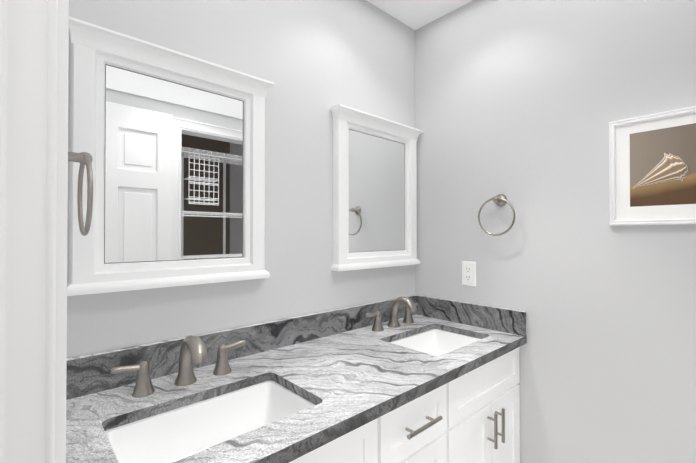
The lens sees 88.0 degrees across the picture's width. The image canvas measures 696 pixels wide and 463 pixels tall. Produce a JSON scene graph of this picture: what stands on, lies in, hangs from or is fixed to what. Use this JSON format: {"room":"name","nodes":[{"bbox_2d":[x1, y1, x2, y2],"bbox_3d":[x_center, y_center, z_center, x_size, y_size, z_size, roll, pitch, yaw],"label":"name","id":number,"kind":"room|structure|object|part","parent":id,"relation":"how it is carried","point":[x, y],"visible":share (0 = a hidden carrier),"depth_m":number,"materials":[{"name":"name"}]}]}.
{"room":"bathroom","nodes":[
{"label":"bathroom","id":0,"kind":"room"},
{"bbox_2d":[67,0,414,357],"bbox_3d":[-0.226,0.126,1.476,1.700,2.440,0.100,0,-1,-42],"label":"wall","id":1,"kind":"structure","parent":0,"point":[314,61],"depth_m":1.39,"materials":[{"name":"grey paint"}]},
{"bbox_2d":[67,16,273,295],"bbox_3d":[-0.505,-0.185,1.112,0.593,0.700,0.064,0,-1,-42],"label":"mirror","id":2,"kind":"object","parent":1,"relation":"attached to","point":[171,142],"visible":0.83,"depth_m":1.08,"materials":[{"name":"white mirror"}]},
{"bbox_3d":[-0.521,-0.185,1.130,0.418,0.560,0.009,0,-1,-42],"label":"glass","id":3,"kind":"part","parent":2,"relation":"part of","materials":[{"name":"white"}]},
{"bbox_2d":[330,104,422,270],"bbox_3d":[0.160,-0.180,1.718,0.583,0.700,0.064,0,-1,-42],"label":"mirror","id":4,"kind":"object","parent":1,"relation":"attached to","point":[374,192],"visible":0.98,"depth_m":1.70,"materials":[{"name":"white mirror"}]},
{"bbox_3d":[0.143,-0.180,1.735,0.408,0.560,0.009,0,-1,-42],"label":"glass","id":5,"kind":"part","parent":4,"relation":"part of","materials":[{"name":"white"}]},
{"bbox_2d":[367,0,472,29],"bbox_3d":[-0.011,-1.131,0.025,3.350,0.050,2.550,0,-1,-42],"label":"ceiling","id":6,"kind":"structure","parent":0,"point":[415,14],"depth_m":1.76,"materials":[{"name":"white paint"}]},
{"bbox_2d":[415,0,695,462],"bbox_3d":[1.224,0.122,1.072,0.100,2.440,2.450,0,-1,-42],"label":"wall","id":7,"kind":"structure","parent":0,"point":[520,105],"depth_m":1.41,"materials":[{"name":"grey paint"}]},
{"bbox_2d":[462,261,475,286],"bbox_3d":[0.571,0.200,1.707,0.009,0.115,0.070,0,-1,-42],"label":"duplex electrical outlet","id":8,"kind":"object","parent":7,"relation":"attached to","point":[468,273],"visible":1,"depth_m":1.70,"materials":[{"name":"white plastic"}]},
{"bbox_2d":[478,194,514,235],"bbox_3d":[0.656,-0.074,1.577,0.063,0.186,0.167,0,-1,-42],"label":"towel ring","id":9,"kind":"object","parent":7,"relation":"attached to","point":[500,200],"visible":1,"depth_m":1.58,"materials":[{"name":"silver metal"}]},
{"bbox_2d":[609,106,695,224],"bbox_3d":[1.113,-0.208,1.108,0.020,0.370,0.510,0,-1,-42],"label":"picture frame","id":10,"kind":"object","parent":7,"relation":"attached to","point":[652,169],"visible":1,"depth_m":1.21,"materials":[{"name":"white wood"}]},
{"bbox_2d":[630,123,695,206],"bbox_3d":[1.116,-0.214,1.111,0.001,0.254,0.394,0,-1,-42],"label":"print","id":11,"kind":"object","parent":10,"relation":"attached to","point":[662,156],"depth_m":1.19},
{"bbox_3d":[-0.011,1.359,0.004,3.350,0.050,2.550,0,-1,-42],"label":"floor","id":12,"kind":"structure","parent":0,"visible":0},
{"bbox_2d":[66,295,526,462],"bbox_3d":[-0.012,0.816,1.198,1.543,1.055,0.583,0,-1,-42],"label":"bathroom vanity","id":13,"kind":"object","parent":12,"relation":"on","point":[414,379],"visible":1,"depth_m":1.06,"materials":[{"name":"white paint"}]},
{"bbox_2d":[110,335,245,397],"bbox_3d":[-0.434,0.359,0.999,0.367,0.145,0.156,0,-1,-42],"label":"faucet","id":14,"kind":"object","parent":13,"relation":"on","point":[187,384],"depth_m":1.00,"materials":[{"name":"silver metal"}]},
{"bbox_2d":[105,381,314,462],"bbox_3d":[-0.309,0.526,0.866,0.510,0.144,0.339,0,-1,-42],"label":"sink","id":15,"kind":"object","parent":13,"relation":"in","point":[170,433],"depth_m":0.96,"materials":[{"name":"white ceramic"}]},
{"bbox_2d":[365,296,417,331],"bbox_3d":[0.244,0.365,1.633,0.367,0.145,0.156,0,-1,-42],"label":"faucet","id":16,"kind":"object","parent":13,"relation":"on","point":[408,324],"depth_m":1.63,"materials":[{"name":"silver metal"}]},
{"bbox_2d":[389,329,480,355],"bbox_3d":[0.363,0.532,1.483,0.465,0.144,0.350,0,-1,-42],"label":"sink","id":17,"kind":"object","parent":13,"relation":"in","point":[436,342],"depth_m":1.63,"materials":[{"name":"white ceramic"}]},
{"bbox_3d":[-1.237,0.115,0.135,1.700,2.440,0.720,0,-1,-42],"label":"wall","id":18,"kind":"structure","parent":0,"visible":0},
{"bbox_2d":[0,0,68,462],"bbox_3d":[-0.371,0.118,0.422,0.066,2.438,0.021,0,-1,-42],"label":"door frame","id":19,"kind":"structure","parent":18,"relation":"attached to","point":[34,49],"depth_m":0.42,"materials":[{"name":"white wood"}]},
{"bbox_2d":[68,152,92,235],"bbox_3d":[-0.559,-0.084,0.717,0.083,0.186,0.167,0,-1,-42],"label":"towel ring","id":20,"kind":"object","parent":18,"relation":"attached to","point":[83,159],"visible":0.81,"depth_m":0.72,"materials":[{"name":"silver metal"}]}
]}

